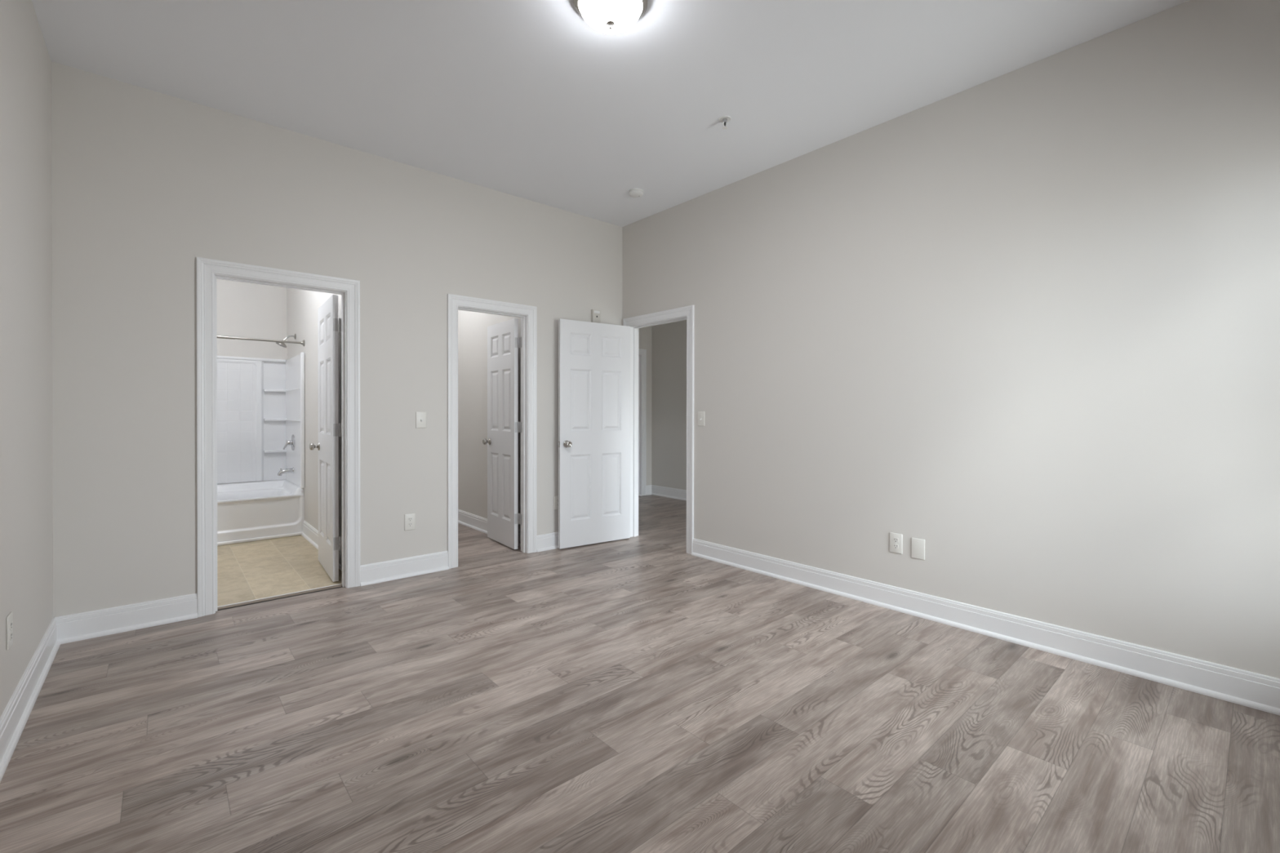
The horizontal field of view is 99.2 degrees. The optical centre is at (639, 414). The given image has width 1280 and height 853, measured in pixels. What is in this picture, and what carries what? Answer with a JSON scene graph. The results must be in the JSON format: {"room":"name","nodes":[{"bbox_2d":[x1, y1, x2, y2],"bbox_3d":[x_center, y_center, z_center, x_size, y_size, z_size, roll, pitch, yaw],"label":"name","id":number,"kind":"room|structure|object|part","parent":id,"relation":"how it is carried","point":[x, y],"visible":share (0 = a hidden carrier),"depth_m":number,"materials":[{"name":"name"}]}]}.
{"room":"empty bedroom","nodes":[
{"label":"empty bedroom","id":0,"kind":"room"},
{"bbox_2d":[0,0,53,717],"bbox_3d":[-1.589,-0.308,1.070,0.112,3.050,4.862,0,0,-41],"label":"wall","id":1,"kind":"structure","parent":0,"point":[26,468],"depth_m":2.27,"materials":[{"name":"white paint"}]},
{"bbox_2d":[6,612,13,650],"bbox_3d":[-2.346,0.805,2.029,0.008,0.122,0.078,0,0,-41],"label":"wall outlet","id":2,"kind":"object","parent":1,"relation":"attached to","point":[10,618],"visible":1,"depth_m":2.02,"materials":[{"name":"white plastic"}]},
{"bbox_2d":[9,631,12,640],"bbox_3d":[-2.345,0.825,2.030,0.003,0.028,0.033,0,0,-41],"label":"receptacle","id":3,"kind":"object","parent":2,"relation":"attached to","point":[11,632],"depth_m":2.03,"materials":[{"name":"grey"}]},
{"bbox_2d":[9,620,12,630],"bbox_3d":[-2.345,0.786,2.030,0.003,0.028,0.033,0,0,-41],"label":"receptacle","id":4,"kind":"object","parent":2,"relation":"attached to","point":[11,621],"depth_m":2.03,"materials":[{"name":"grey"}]},
{"bbox_2d":[0,617,60,782],"bbox_3d":[-1.502,1.147,1.082,0.029,0.140,4.750,0,0,-41],"label":"baseboard","id":5,"kind":"structure","parent":1,"relation":"attached to","point":[15,715],"depth_m":2.19,"materials":[{"name":"white paint"}]},
{"bbox_2d":[216,278,287,359],"bbox_3d":[-4.563,-0.337,5.630,1.758,3.050,0.100,0,0,-41],"label":"wall","id":6,"kind":"structure","parent":0,"point":[244,309],"depth_m":5.88,"materials":[{"name":"white paint"}]},
{"bbox_2d":[217,352,305,488],"bbox_3d":[-4.190,0.056,5.208,1.532,1.330,1.026,0,0,-41],"label":"tub surround","id":7,"kind":"object","parent":6,"relation":"attached to","point":[260,402],"visible":0.36,"depth_m":5.80,"materials":[{"name":"white plastic"}]},
{"bbox_3d":[-4.486,-0.592,5.543,1.495,0.030,0.044,0,0,-41],"label":"rail","id":8,"kind":"part","parent":7,"relation":"part of","materials":[{"name":"white plastic"}]},
{"bbox_3d":[-4.514,0.056,5.577,1.495,1.326,0.045,0,0,-41],"label":"panel","id":9,"kind":"part","parent":7,"relation":"part of","materials":[{"name":"white plastic"}]},
{"bbox_2d":[263,449,286,453],"bbox_3d":[-3.997,0.402,5.971,0.207,0.026,0.054,0,0,-41],"label":"shelf","id":10,"kind":"object","parent":7,"relation":"attached to","point":[264,451],"depth_m":5.95,"materials":[{"name":"white plastic"}]},
{"bbox_2d":[263,418,286,421],"bbox_3d":[-3.997,0.056,5.970,0.207,0.026,0.054,0,0,-41],"label":"shelf","id":11,"kind":"object","parent":7,"relation":"attached to","point":[264,420],"depth_m":5.95,"materials":[{"name":"white plastic"}]},
{"bbox_2d":[263,389,286,391],"bbox_3d":[-3.996,-0.262,5.968,0.207,0.026,0.054,0,0,-41],"label":"shelf","id":12,"kind":"object","parent":7,"relation":"attached to","point":[264,390],"depth_m":5.95,"materials":[{"name":"white plastic"}]},
{"bbox_2d":[277,467,293,475],"bbox_3d":[-3.680,0.594,5.653,0.142,0.076,0.060,0,0,-41],"label":"tub spout","id":13,"kind":"object","parent":7,"relation":"attached to","point":[281,473],"visible":1,"depth_m":5.64,"materials":[{"name":"silver metal"}]},
{"bbox_2d":[283,435,294,450],"bbox_3d":[-3.661,0.294,5.667,0.093,0.168,0.168,0,0,-41],"label":"tub valve","id":14,"kind":"object","parent":7,"relation":"attached to","point":[291,442],"visible":1,"depth_m":5.65,"materials":[{"name":"silver metal"}]},
{"bbox_3d":[-3.631,0.059,5.718,0.019,1.322,0.948,0,0,-41],"label":"panel","id":15,"kind":"part","parent":7,"relation":"part of","materials":[{"name":"white plastic"}]},
{"bbox_2d":[217,586,341,610],"bbox_3d":[-0.263,1.279,4.131,6.400,0.146,8.200,0,0,-41],"label":"floor slab","id":16,"kind":"structure","parent":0,"point":[337,587],"depth_m":3.57,"materials":[{"name":"grey"}]},
{"bbox_2d":[217,583,342,609],"bbox_3d":[-2.352,1.196,3.593,0.712,0.012,0.034,0,0,-41],"label":"threshold","id":17,"kind":"object","parent":16,"relation":"on","point":[255,601],"visible":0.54,"depth_m":3.57,"materials":[{"name":"brown"}]},
{"bbox_2d":[217,535,342,606],"bbox_3d":[-3.596,1.185,4.490,1.600,0.001,2.965,0,0,-41],"label":"floor","id":18,"kind":"structure","parent":0,"point":[265,568],"depth_m":4.16,"materials":[{"name":"beige tile"}]},
{"bbox_2d":[217,479,304,546],"bbox_3d":[-4.191,0.952,5.211,1.534,0.457,0.983,0,0,-41],"label":"bathtub","id":19,"kind":"object","parent":18,"relation":"on","point":[259,510],"visible":0.44,"depth_m":5.21,"materials":[{"name":"white ceramic"}]},
{"bbox_3d":[-3.875,1.169,4.851,1.534,0.028,0.022,0,0,-41],"label":"trim","id":20,"kind":"part","parent":19,"relation":"part of","materials":[{"name":"white paint"}]},
{"bbox_2d":[217,479,304,502],"bbox_3d":[-4.199,0.910,5.220,1.534,0.374,0.959,0,0,-41],"label":"basin","id":21,"kind":"object","parent":19,"relation":"in","point":[280,490],"depth_m":5.63,"materials":[{"name":"white ceramic"}]},
{"bbox_2d":[286,287,342,537],"bbox_3d":[-2.952,-0.332,5.042,0.111,3.050,2.908,0,0,-41],"label":"wall","id":22,"kind":"structure","parent":0,"point":[302,305],"depth_m":5.11,"materials":[{"name":"white paint"}]},
{"bbox_2d":[275,333,296,347],"bbox_3d":[-3.668,-0.769,5.641,0.174,0.153,0.100,0,0,-41],"label":"shower","id":23,"kind":"object","parent":22,"relation":"attached to","point":[282,344],"visible":0.79,"depth_m":5.63,"materials":[{"name":"silver metal"}]},
{"bbox_2d":[301,520,342,571],"bbox_3d":[-2.680,1.116,4.631,0.029,0.140,1.916,0,0,-41],"label":"baseboard","id":24,"kind":"structure","parent":22,"relation":"attached to","point":[309,533],"depth_m":5.00,"materials":[{"name":"white paint"}]},
{"bbox_2d":[309,294,342,582],"bbox_3d":[-2.358,0.166,4.117,0.165,2.030,0.777,0,0,-38],"label":"door","id":25,"kind":"structure","parent":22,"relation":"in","point":[330,543],"depth_m":3.98,"materials":[{"name":"white paint"}]},
{"bbox_3d":[-2.597,0.255,4.331,0.049,0.057,0.057,0,0,-38],"label":"knob","id":26,"kind":"part","parent":25,"relation":"part of","materials":[{"name":"silver metal"}]},
{"bbox_3d":[-2.115,0.109,3.848,0.014,0.090,0.056,0,0,-38],"label":"jamb plate","id":27,"kind":"part","parent":25,"relation":"part of","materials":[{"name":"grey metal"}]},
{"bbox_3d":[-2.117,0.915,3.853,0.014,0.090,0.056,0,0,-38],"label":"jamb plate","id":28,"kind":"part","parent":25,"relation":"part of","materials":[{"name":"grey metal"}]},
{"bbox_2d":[50,61,622,617],"bbox_3d":[-1.664,-0.325,4.164,3.856,3.050,0.112,0,0,-41],"label":"wall","id":29,"kind":"structure","parent":0,"point":[146,184],"depth_m":3.29,"materials":[{"name":"white paint"}]},
{"bbox_2d":[54,593,197,644],"bbox_3d":[-2.849,1.134,3.041,0.587,0.140,0.029,0,0,-41],"label":"baseboard","id":30,"kind":"structure","parent":29,"relation":"attached to","point":[113,620],"depth_m":3.03,"materials":[{"name":"white paint"}]},
{"bbox_2d":[196,257,359,617],"bbox_3d":[-2.333,0.134,3.567,0.887,2.136,0.130,0,0,-41],"label":"door frame","id":31,"kind":"structure","parent":29,"relation":"attached to","point":[208,270],"depth_m":3.33,"materials":[{"name":"white paint"}]},
{"bbox_2d":[360,551,448,586],"bbox_3d":[-1.726,1.131,4.025,0.625,0.140,0.029,0,0,-41],"label":"baseboard","id":32,"kind":"structure","parent":29,"relation":"attached to","point":[392,570],"depth_m":4.01,"materials":[{"name":"white paint"}]},
{"bbox_2d":[404,513,415,530],"bbox_3d":[-1.710,0.798,4.051,0.078,0.122,0.008,0,0,-41],"label":"wall outlet","id":33,"kind":"object","parent":29,"relation":"attached to","point":[410,519],"visible":1,"depth_m":4.05,"materials":[{"name":"white plastic"}]},
{"bbox_2d":[415,412,426,427],"bbox_3d":[-1.643,0.040,4.096,0.078,0.122,0.020,0,0,-41],"label":"light switch","id":34,"kind":"object","parent":29,"relation":"attached to","point":[420,417],"visible":1,"depth_m":4.10,"materials":[{"name":"white plastic"}]},
{"bbox_2d":[447,293,537,568],"bbox_3d":[-1.235,0.131,4.530,0.785,2.136,0.130,0,0,-41],"label":"door frame","id":35,"kind":"structure","parent":29,"relation":"attached to","point":[527,313],"depth_m":4.65,"materials":[{"name":"white paint"}]},
{"bbox_2d":[482,318,521,549],"bbox_3d":[-1.260,0.169,5.012,0.165,2.030,0.676,0,0,-38],"label":"door","id":36,"kind":"structure","parent":29,"relation":"in","point":[504,342],"depth_m":4.98,"materials":[{"name":"white paint"}]},
{"bbox_3d":[-1.468,0.258,5.187,0.049,0.057,0.057,0,0,-38],"label":"knob","id":37,"kind":"part","parent":36,"relation":"part of","materials":[{"name":"silver metal"}]},
{"bbox_3d":[-1.051,-0.632,4.777,0.007,0.090,0.056,0,0,-38],"label":"jamb plate","id":38,"kind":"part","parent":36,"relation":"part of","materials":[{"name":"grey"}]},
{"bbox_3d":[-1.052,0.112,4.781,0.007,0.090,0.056,0,0,-38],"label":"jamb plate","id":39,"kind":"part","parent":36,"relation":"part of","materials":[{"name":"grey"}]},
{"bbox_3d":[-1.053,0.918,4.785,0.007,0.090,0.056,0,0,-38],"label":"jamb plate","id":40,"kind":"part","parent":36,"relation":"part of","materials":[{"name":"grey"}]},
{"bbox_2d":[537,532,558,552],"bbox_3d":[-0.535,1.127,5.069,0.973,0.140,0.029,0,0,-41],"label":"baseboard","id":41,"kind":"structure","parent":29,"relation":"attached to","point":[549,541],"depth_m":4.82,"materials":[{"name":"white paint"}]},
{"bbox_2d":[554,495,558,510],"bbox_3d":[-0.738,0.792,4.902,0.078,0.122,0.008,0,0,-41],"label":"wall outlet","id":42,"kind":"object","parent":29,"relation":"attached to","point":[556,498],"visible":0.6,"depth_m":4.89,"materials":[{"name":"white plastic"}]},
{"bbox_2d":[591,309,600,323],"bbox_3d":[-0.417,-0.928,5.156,0.092,0.124,0.034,0,0,-41],"label":"fire alarm","id":43,"kind":"object","parent":29,"relation":"attached to","point":[595,314],"visible":0.86,"depth_m":5.14,"materials":[{"name":"grey plastic"}]},
{"bbox_2d":[457,309,520,529],"bbox_3d":[-1.656,-0.333,5.700,0.100,3.050,2.188,0,0,-41],"label":"wall","id":44,"kind":"structure","parent":0,"point":[472,326],"depth_m":5.72,"materials":[{"name":"white paint"}]},
{"bbox_2d":[457,509,520,546],"bbox_3d":[-1.674,1.122,5.627,0.029,0.140,2.088,0,0,-41],"label":"baseboard","id":45,"kind":"structure","parent":44,"relation":"attached to","point":[469,520],"depth_m":5.69,"materials":[{"name":"white paint"}]},
{"bbox_2d":[31,0,1189,226],"bbox_3d":[-0.258,-1.907,4.114,6.400,0.120,8.200,0,0,-41],"label":"ceiling","id":46,"kind":"structure","parent":0,"point":[524,99],"depth_m":2.88,"materials":[{"name":"white paint"}]},
{"bbox_2d":[573,0,647,34],"bbox_3d":[-0.130,-1.769,2.399,0.326,0.139,0.326,0,0,-41],"label":"ceiling light","id":47,"kind":"object","parent":46,"relation":"attached to","point":[605,16],"visible":1,"depth_m":2.37,"materials":[{"name":"white glass"}]},
{"bbox_2d":[628,188,643,197],"bbox_3d":[-0.031,-1.829,4.510,0.122,0.039,0.122,0,0,-41],"label":"smoke detector","id":48,"kind":"object","parent":46,"relation":"attached to","point":[634,193],"visible":1,"depth_m":4.47,"materials":[{"name":"white plastic"}]},
{"bbox_2d":[719,115,731,129],"bbox_3d":[0.529,-1.813,3.392,0.076,0.059,0.076,0,0,-41],"label":"sprinkler","id":49,"kind":"object","parent":46,"relation":"attached to","point":[724,119],"visible":1,"depth_m":3.38,"materials":[{"name":"white plastic"}]},
{"bbox_2d":[0,494,1279,852],"bbox_3d":[-0.033,1.204,3.903,6.056,0.001,7.200,0,0,-41],"label":"floor","id":50,"kind":"structure","parent":0,"point":[642,693],"depth_m":2.10,"materials":[{"name":"grey wood"}]},
{"bbox_2d":[639,325,652,485],"bbox_3d":[-0.578,-0.341,7.475,1.918,3.050,0.100,0,0,-41],"label":"wall","id":51,"kind":"structure","parent":0,"point":[645,333],"depth_m":8.03,"materials":[{"name":"white paint"}]},
{"bbox_2d":[638,355,639,494],"bbox_3d":[-0.310,0.156,7.693,0.799,2.030,0.165,0,0,-41],"label":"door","id":52,"kind":"structure","parent":51,"relation":"in","point":[639,356],"depth_m":7.93,"materials":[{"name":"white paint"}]},
{"bbox_2d":[638,348,646,495],"bbox_3d":[-0.310,0.115,7.701,0.965,2.136,0.118,0,0,-41],"label":"door frame","id":53,"kind":"structure","parent":51,"relation":"attached to","point":[642,353],"depth_m":7.94,"materials":[{"name":"white paint"}]},
{"bbox_2d":[645,484,651,495],"bbox_3d":[0.135,1.112,8.025,0.127,0.140,0.029,0,0,-41],"label":"baseboard","id":54,"kind":"structure","parent":51,"relation":"attached to","point":[648,488],"depth_m":8.02,"materials":[{"name":"white paint"}]},
{"bbox_2d":[651,320,686,489],"bbox_3d":[1.822,-0.331,6.268,0.100,3.050,5.080,0,0,-41],"label":"wall","id":55,"kind":"structure","parent":0,"point":[668,407],"depth_m":7.79,"materials":[{"name":"white paint"}]},
{"bbox_2d":[651,484,686,500],"bbox_3d":[1.804,1.125,6.196,0.029,0.140,4.980,0,0,-41],"label":"baseboard","id":56,"kind":"structure","parent":55,"relation":"attached to","point":[679,494],"depth_m":7.78,"materials":[{"name":"white paint"}]},
{"bbox_2d":[622,0,1279,678],"bbox_3d":[0.838,-0.322,4.321,0.112,3.050,6.550,0,0,-41],"label":"wall","id":57,"kind":"structure","parent":0,"point":[1022,324],"depth_m":2.84,"materials":[{"name":"white paint"}]},
{"bbox_2d":[557,319,630,548],"bbox_3d":[-0.409,0.170,5.028,0.765,2.030,0.165,0,0,-35],"label":"door","id":58,"kind":"structure","parent":57,"relation":"in","point":[593,444],"depth_m":5.00,"materials":[{"name":"white paint"}]},
{"bbox_3d":[-0.631,0.261,4.805,0.057,0.057,0.049,0,0,-35],"label":"knob","id":59,"kind":"part","parent":58,"relation":"part of","materials":[{"name":"silver metal"}]},
{"bbox_2d":[622,305,694,554],"bbox_3d":[0.189,0.130,5.048,0.130,2.136,0.936,0,0,-41],"label":"door frame","id":60,"kind":"structure","parent":57,"relation":"attached to","point":[686,313],"depth_m":4.90,"materials":[{"name":"white paint"}]},
{"bbox_2d":[697,411,704,426],"bbox_3d":[0.512,0.035,4.593,0.020,0.122,0.078,0,0,-41],"label":"light switch","id":61,"kind":"object","parent":57,"relation":"attached to","point":[700,414],"visible":1,"depth_m":4.59,"materials":[{"name":"white plastic"}]},
{"bbox_2d":[889,532,902,554],"bbox_3d":[1.587,0.797,3.378,0.008,0.122,0.078,0,0,-41],"label":"wall outlet","id":62,"kind":"object","parent":57,"relation":"attached to","point":[895,540],"visible":1,"depth_m":3.38,"materials":[{"name":"white plastic"}]},
{"bbox_2d":[893,543,898,548],"bbox_3d":[1.586,0.817,3.377,0.003,0.028,0.033,0,0,-41],"label":"receptacle","id":63,"kind":"object","parent":62,"relation":"attached to","point":[895,545],"depth_m":3.37,"materials":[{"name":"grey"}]},
{"bbox_2d":[893,537,898,542],"bbox_3d":[1.586,0.778,3.376,0.003,0.028,0.033,0,0,-41],"label":"receptacle","id":64,"kind":"object","parent":62,"relation":"attached to","point":[895,540],"depth_m":3.37,"materials":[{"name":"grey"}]},
{"bbox_2d":[911,537,924,559],"bbox_3d":[1.674,0.808,3.280,0.008,0.122,0.078,0,0,-41],"label":"blank wall plate","id":65,"kind":"object","parent":57,"relation":"attached to","point":[917,545],"visible":1,"depth_m":3.28,"materials":[{"name":"white plastic"}]},
{"bbox_2d":[691,538,1279,715],"bbox_3d":[1.696,1.140,3.240,0.029,0.140,3.779,0,0,-41],"label":"baseboard","id":66,"kind":"structure","parent":57,"relation":"attached to","point":[1255,691],"depth_m":2.82,"materials":[{"name":"white paint"}]},
{"bbox_3d":[-4.191,-0.328,3.956,0.110,3.050,2.908,0,0,-41],"label":"wall","id":67,"kind":"structure","parent":0,"visible":0},
{"bbox_2d":[217,335,305,346],"bbox_3d":[-3.874,-0.700,4.843,1.536,0.066,0.066,0,0,-41],"label":"shower curtain rod","id":68,"kind":"object","parent":67,"relation":"attached to","point":[303,342],"visible":0.41,"depth_m":5.11,"materials":[{"name":"grey metal"}]}
]}

